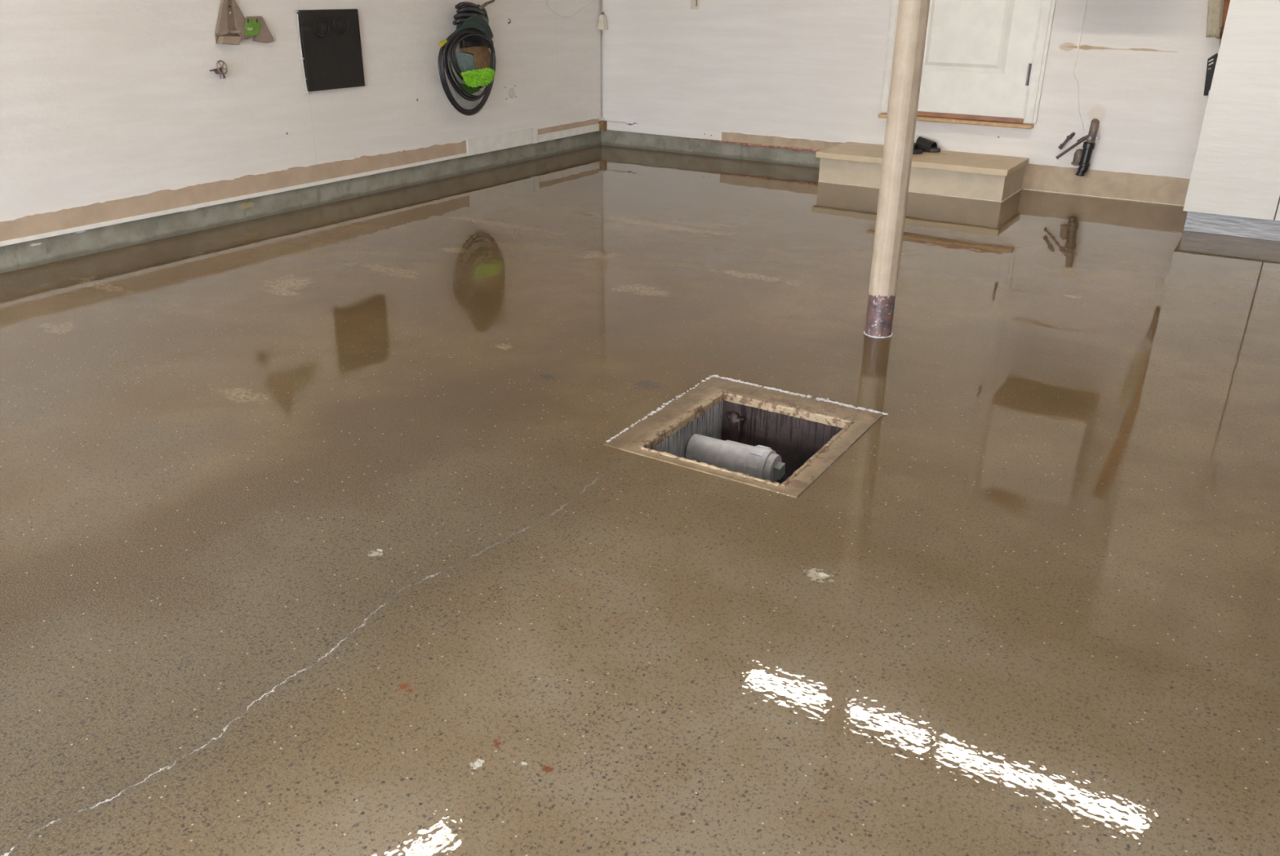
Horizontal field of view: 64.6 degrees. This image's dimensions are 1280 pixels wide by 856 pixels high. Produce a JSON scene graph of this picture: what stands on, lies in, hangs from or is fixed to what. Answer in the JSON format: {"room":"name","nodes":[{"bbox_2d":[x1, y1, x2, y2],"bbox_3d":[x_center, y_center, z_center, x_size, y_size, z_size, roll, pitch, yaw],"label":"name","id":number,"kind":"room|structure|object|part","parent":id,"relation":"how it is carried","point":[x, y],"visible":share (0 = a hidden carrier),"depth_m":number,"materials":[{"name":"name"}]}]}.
{"room":"garage","nodes":[
{"label":"garage","id":0,"kind":"room"},
{"bbox_2d":[0,0,602,221],"bbox_3d":[-2.863,-2.259,4.380,0.120,2.848,9.720,15,27,29],"label":"wall","id":1,"kind":"structure","parent":0,"point":[101,100],"depth_m":5.54,"materials":[{"name":"white paint"}]},
{"bbox_2d":[214,60,227,78],"bbox_3d":[-2.250,-1.921,5.428,0.063,0.092,0.073,15,27,29],"label":"bib","id":2,"kind":"object","parent":1,"relation":"attached to","point":[220,71],"visible":1,"depth_m":5.42,"materials":[{"name":"metal"}]},
{"bbox_2d":[0,140,466,241],"bbox_3d":[-2.761,-1.046,4.986,0.004,0.108,5.755,15,27,29],"label":"trim","id":3,"kind":"structure","parent":1,"relation":"attached to","point":[166,199],"depth_m":5.57,"materials":[{"name":"beige paint"}]},
{"bbox_2d":[0,152,467,246],"bbox_3d":[-3.313,-0.633,4.193,0.010,0.022,7.858,15,27,29],"label":"baseboard","id":4,"kind":"structure","parent":1,"relation":"attached to","point":[52,233],"depth_m":5.58,"materials":[{"name":"white paint"}]},
{"bbox_2d":[214,0,273,44],"bbox_3d":[-2.146,-2.224,5.484,0.051,0.280,0.363,15,27,29],"label":"holder","id":5,"kind":"object","parent":1,"relation":"attached to","point":[232,26],"visible":1,"depth_m":5.46,"materials":[{"name":"brown plastic"}]},
{"bbox_3d":[-2.208,-2.201,5.432,0.006,0.280,0.197,15,27,29],"label":"plate","id":6,"kind":"part","parent":5,"relation":"part of","materials":[{"name":"brown plastic"}]},
{"bbox_3d":[-2.117,-2.188,5.574,0.030,0.138,0.216,15,27,29],"label":"arm","id":7,"kind":"part","parent":5,"relation":"part of","materials":[{"name":"brown plastic"}]},
{"bbox_2d":[0,130,601,273],"bbox_3d":[-2.885,-0.897,4.984,0.102,0.132,9.720,15,27,29],"label":"trim","id":8,"kind":"structure","parent":1,"relation":"attached to","point":[15,256],"depth_m":5.87,"materials":[{"name":"grey concrete"}]},
{"bbox_2d":[294,8,364,95],"bbox_3d":[-1.836,-2.241,6.039,0.038,0.465,0.458,15,27,29],"label":"panel","id":9,"kind":"object","parent":1,"relation":"attached to","point":[330,40],"visible":1,"depth_m":6.01,"materials":[{"name":"paint"}]},
{"bbox_3d":[-1.958,-2.169,5.876,0.018,0.463,0.027,15,27,29],"label":"white cord","id":10,"kind":"part","parent":9,"relation":"part of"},
{"bbox_3d":[-1.860,-2.343,5.920,0.010,0.120,0.120,15,27,29],"label":"round knob","id":11,"kind":"part","parent":9,"relation":"part of","materials":[{"name":"black paint"}]},
{"bbox_3d":[-1.781,-2.396,6.035,0.010,0.120,0.120,15,27,29],"label":"round knob","id":12,"kind":"part","parent":9,"relation":"part of","materials":[{"name":"black paint"}]},
{"bbox_2d":[452,1,493,49],"bbox_3d":[-1.132,-2.750,6.939,0.144,0.312,0.462,15,27,29],"label":"hanger","id":13,"kind":"object","parent":1,"relation":"attached to","point":[470,9],"visible":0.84,"depth_m":6.87,"materials":[{"name":"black plastic"}]},
{"bbox_2d":[438,0,495,115],"bbox_3d":[-1.152,-2.546,6.944,0.114,0.783,0.682,15,27,29],"label":"garden hose","id":14,"kind":"object","parent":13,"relation":"hanging from","point":[465,29],"visible":0.94,"depth_m":6.84,"materials":[{"name":"black rubber"}]},
{"bbox_2d":[455,52,475,72],"bbox_3d":[-1.203,-2.513,6.977,0.012,0.148,0.207,15,27,29],"label":"cloth","id":15,"kind":"object","parent":14,"relation":"in","point":[465,61],"visible":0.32,"depth_m":6.97,"materials":[{"name":"fabric"}]},
{"bbox_2d":[459,83,479,93],"bbox_3d":[-1.190,-2.369,7.063,0.014,0.085,0.243,15,27,29],"label":"towel","id":16,"kind":"object","parent":14,"relation":"hanging from","point":[468,89],"visible":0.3,"depth_m":7.06,"materials":[{"name":"green fabric"}]},
{"bbox_2d":[460,45,490,68],"bbox_3d":[-1.137,-2.560,7.035,0.006,0.163,0.315,15,27,29],"label":"scrap","id":17,"kind":"object","parent":14,"relation":"in","point":[482,55],"visible":0.83,"depth_m":7.06,"materials":[{"name":"brown cardboard"}]},
{"bbox_2d":[460,67,494,87],"bbox_3d":[-1.103,-2.395,6.943,0.056,0.129,0.359,15,27,29],"label":"cloth","id":18,"kind":"object","parent":14,"relation":"in","point":[483,77],"visible":1,"depth_m":6.92,"materials":[{"name":"green fabric"}]},
{"bbox_2d":[466,128,532,155],"bbox_3d":[-1.036,-2.127,7.534,0.011,0.112,0.753,15,27,29],"label":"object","id":19,"kind":"structure","parent":1,"relation":"attached to","point":[522,137],"depth_m":7.51,"materials":[{"name":"white paint"}]},
{"bbox_2d":[505,84,516,99],"bbox_3d":[-0.956,-2.488,7.514,0.006,0.093,0.130,15,27,29],"label":"outlet","id":20,"kind":"object","parent":1,"relation":"attached to","point":[511,91],"visible":1,"depth_m":7.52,"materials":[{"name":"white paint"}]},
{"bbox_2d":[531,127,537,143],"bbox_3d":[-0.816,-2.266,7.856,0.013,0.117,0.065,15,27,29],"label":"trim","id":21,"kind":"structure","parent":1,"relation":"attached to","point":[535,130],"depth_m":7.85,"materials":[{"name":"white paint"}]},
{"bbox_2d":[537,124,599,142],"bbox_3d":[-0.571,-2.397,8.230,0.012,0.057,0.860,15,27,29],"label":"trim","id":22,"kind":"structure","parent":1,"relation":"attached to","point":[591,128],"depth_m":8.20,"materials":[{"name":"white paint"}]},
{"bbox_2d":[537,119,599,134],"bbox_3d":[-0.575,-2.442,8.211,0.004,0.049,0.857,15,27,29],"label":"trim","id":23,"kind":"structure","parent":1,"relation":"attached to","point":[578,124],"depth_m":8.19,"materials":[{"name":"beige paint"}]},
{"bbox_2d":[546,0,595,17],"bbox_3d":[-0.521,-3.310,7.899,0.003,0.205,0.754,15,27,29],"label":"hanging wire","id":24,"kind":"object","parent":1,"relation":"hanging from","point":[594,0],"visible":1,"depth_m":7.91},
{"bbox_2d":[598,120,607,131],"bbox_3d":[-0.316,-2.554,8.569,0.050,0.080,0.060,15,27,29],"label":"trim","id":25,"kind":"structure","parent":1,"relation":"attached to","point":[602,124],"depth_m":8.55,"materials":[{"name":"brown wood"}]},
{"bbox_2d":[0,144,1279,855],"bbox_3d":[0.351,0.055,3.189,7.700,0.100,9.700,15,27,29],"label":"floor","id":26,"kind":"structure","parent":0,"point":[321,533],"depth_m":2.55,"materials":[{"name":"concrete"}]},
{"bbox_2d":[604,374,888,497],"bbox_3d":[0.343,0.200,3.277,0.666,0.463,0.732,15,27,29],"label":"pit","id":27,"kind":"object","parent":26,"relation":"in","point":[809,434],"visible":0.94,"depth_m":3.32,"materials":[{"name":"beige concrete"}]},
{"bbox_3d":[0.131,0.173,3.334,0.030,0.402,0.575,15,27,29],"label":"panel","id":28,"kind":"part","parent":27,"relation":"part of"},
{"bbox_2d":[685,433,785,482],"bbox_3d":[0.311,0.102,3.250,0.319,0.125,0.126,15,27,29],"label":"pipe","id":29,"kind":"object","parent":27,"relation":"in","point":[762,462],"visible":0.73,"depth_m":3.20,"materials":[{"name":"grey plastic"}]},
{"bbox_3d":[0.479,0.134,3.431,0.450,0.402,0.030,15,27,29],"label":"panel","id":30,"kind":"part","parent":27,"relation":"part of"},
{"bbox_2d":[863,0,930,337],"bbox_3d":[0.970,-1.741,3.465,0.174,2.983,0.174,15,27,29],"label":"support post","id":31,"kind":"object","parent":26,"relation":"on","point":[913,15],"visible":1,"depth_m":3.75,"materials":[{"name":"beige paint"}]},
{"bbox_2d":[815,142,1029,201],"bbox_3d":[1.939,-1.784,7.027,1.308,0.217,0.600,15,27,29],"label":"step","id":32,"kind":"structure","parent":26,"relation":"on","point":[973,175],"depth_m":6.79,"materials":[{"name":"paint"}]},
{"bbox_2d":[912,142,923,154],"bbox_3d":[1.837,-1.966,7.054,0.270,0.093,0.114,13,26,25],"label":"sandal","id":33,"kind":"object","parent":32,"relation":"on","point":[915,151],"visible":0.2,"depth_m":7.00,"materials":[{"name":"black rubber"}]},
{"bbox_2d":[915,136,941,152],"bbox_3d":[1.996,-2.005,7.148,0.270,0.093,0.114,19,30,36],"label":"sandal","id":34,"kind":"object","parent":32,"relation":"on","point":[926,144],"visible":0.77,"depth_m":7.10,"materials":[{"name":"black rubber"}]},
{"bbox_2d":[1182,0,1279,241],"bbox_3d":[3.705,-2.438,5.362,0.905,2.780,0.869,15,27,29],"label":"tall cabinet","id":35,"kind":"object","parent":26,"relation":"on","point":[1233,188],"visible":1,"depth_m":5.51,"materials":[{"name":"white laminate"}]},
{"bbox_3d":[3.516,-2.366,5.059,0.899,2.652,0.019,15,27,29],"label":"frame","id":36,"kind":"part","parent":35,"relation":"part of","materials":[{"name":"black"}]},
{"bbox_3d":[3.695,-2.310,4.932,0.446,2.658,0.026,15,27,29],"label":"cabinet door","id":37,"kind":"part","parent":35,"relation":"part of","materials":[{"name":"white laminate"}]},
{"bbox_2d":[601,0,1223,178],"bbox_3d":[2.950,-3.025,6.267,7.600,2.848,0.120,15,27,29],"label":"wall","id":38,"kind":"structure","parent":0,"point":[808,69],"depth_m":7.32,"materials":[{"name":"white paint"}]},
{"bbox_2d":[600,0,694,138],"bbox_3d":[0.070,-3.733,7.822,0.897,2.842,0.018,15,27,29],"label":"cable","id":39,"kind":"object","parent":38,"relation":"attached to","point":[602,73],"visible":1,"depth_m":8.46,"materials":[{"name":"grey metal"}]},
{"bbox_2d":[597,12,608,29],"bbox_3d":[-0.303,-3.305,8.228,0.065,0.131,0.065,15,27,29],"label":"sensor","id":40,"kind":"object","parent":39,"relation":"attached to","point":[602,24],"visible":1,"depth_m":8.21,"materials":[{"name":"beige plastic"}]},
{"bbox_2d":[690,0,698,9],"bbox_3d":[0.419,-3.279,7.788,0.074,0.118,0.012,15,27,29],"label":"switch plate","id":41,"kind":"object","parent":38,"relation":"attached to","point":[694,3],"visible":1,"depth_m":7.80,"materials":[{"name":"beige plastic"}]},
{"bbox_2d":[600,129,820,167],"bbox_3d":[1.190,-2.117,7.861,3.520,0.132,0.108,15,27,29],"label":"trim","id":42,"kind":"structure","parent":38,"relation":"attached to","point":[609,137],"depth_m":8.16,"materials":[{"name":"grey concrete"}]},
{"bbox_2d":[688,138,819,151],"bbox_3d":[0.968,-2.195,7.888,1.368,0.027,0.022,15,27,29],"label":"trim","id":43,"kind":"structure","parent":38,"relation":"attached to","point":[737,143],"depth_m":7.86,"materials":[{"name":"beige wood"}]},
{"bbox_2d":[721,132,842,150],"bbox_3d":[1.104,-2.201,7.794,1.069,0.070,0.006,15,27,29],"label":"trim","id":44,"kind":"structure","parent":38,"relation":"attached to","point":[726,136],"depth_m":7.81,"materials":[{"name":"beige wood"}]},
{"bbox_2d":[878,0,1056,128],"bbox_3d":[2.223,-3.138,6.661,1.089,2.174,0.198,15,27,29],"label":"door","id":45,"kind":"structure","parent":38,"relation":"in","point":[984,61],"depth_m":6.87,"materials":[{"name":"white paint"}]},
{"bbox_3d":[2.179,-2.135,7.048,1.066,0.026,0.078,15,27,29],"label":"sill","id":46,"kind":"part","parent":45,"relation":"part of","materials":[{"name":"brown wood"}]},
{"bbox_2d":[1055,116,1100,176],"bbox_3d":[2.892,-1.859,6.688,0.246,0.372,0.124,15,27,29],"label":"trap","id":47,"kind":"object","parent":38,"relation":"attached to","point":[1082,157],"visible":1,"depth_m":6.65,"materials":[{"name":"metal"}]},
{"bbox_3d":[2.848,-1.848,6.689,0.176,0.162,0.026,15,27,29],"label":"rod","id":48,"kind":"part","parent":47,"relation":"part of","materials":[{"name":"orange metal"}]},
{"bbox_3d":[2.901,-1.790,6.700,0.078,0.105,0.078,15,27,29],"label":"bulb","id":49,"kind":"part","parent":47,"relation":"part of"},
{"bbox_2d":[1073,0,1087,67],"bbox_3d":[2.822,-2.591,6.460,0.012,0.560,0.008,15,27,29],"label":"cable raceway","id":50,"kind":"object","parent":38,"relation":"attached to","point":[1086,2],"visible":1,"depth_m":6.48,"materials":[{"name":"white paint"}]},
{"bbox_2d":[1073,67,1084,129],"bbox_3d":[2.870,-2.145,6.618,0.130,0.387,0.008,17,28,32],"label":"wire","id":51,"kind":"object","parent":50,"relation":"hanging from","point":[1074,68],"visible":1,"depth_m":6.62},
{"bbox_2d":[1023,188,1184,205],"bbox_3d":[3.152,-1.512,6.694,1.202,0.011,0.012,15,27,29],"label":"trim","id":52,"kind":"structure","parent":38,"relation":"attached to","point":[1024,188],"depth_m":6.72,"materials":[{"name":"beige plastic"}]},
{"bbox_2d":[1021,163,1190,204],"bbox_3d":[4.381,-1.276,5.971,4.115,0.176,0.008,15,27,29],"label":"trim","id":53,"kind":"structure","parent":38,"relation":"attached to","point":[1140,187],"depth_m":6.70,"materials":[{"name":"beige wood"}]},
{"bbox_2d":[1203,53,1217,95],"bbox_3d":[3.483,-2.159,6.192,0.059,0.247,0.014,15,27,29],"label":"sheath","id":54,"kind":"object","parent":38,"relation":"hanging from","point":[1211,61],"visible":0.77,"depth_m":6.18,"materials":[{"name":"black plastic"}]},
{"bbox_2d":[1219,0,1230,45],"bbox_3d":[3.432,-2.822,5.907,0.199,1.193,0.010,15,27,29],"label":"strap","id":55,"kind":"object","parent":38,"relation":"hanging from","point":[1226,2],"visible":0.32,"depth_m":6.03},
{"bbox_2d":[1205,0,1222,37],"bbox_3d":[3.399,-2.496,5.993,0.123,0.350,0.042,15,27,29],"label":"plastic bag","id":56,"kind":"object","parent":55,"relation":"hanging from","point":[1213,20],"visible":1,"depth_m":6.01,"materials":[{"name":"beige plastic"}]}
]}

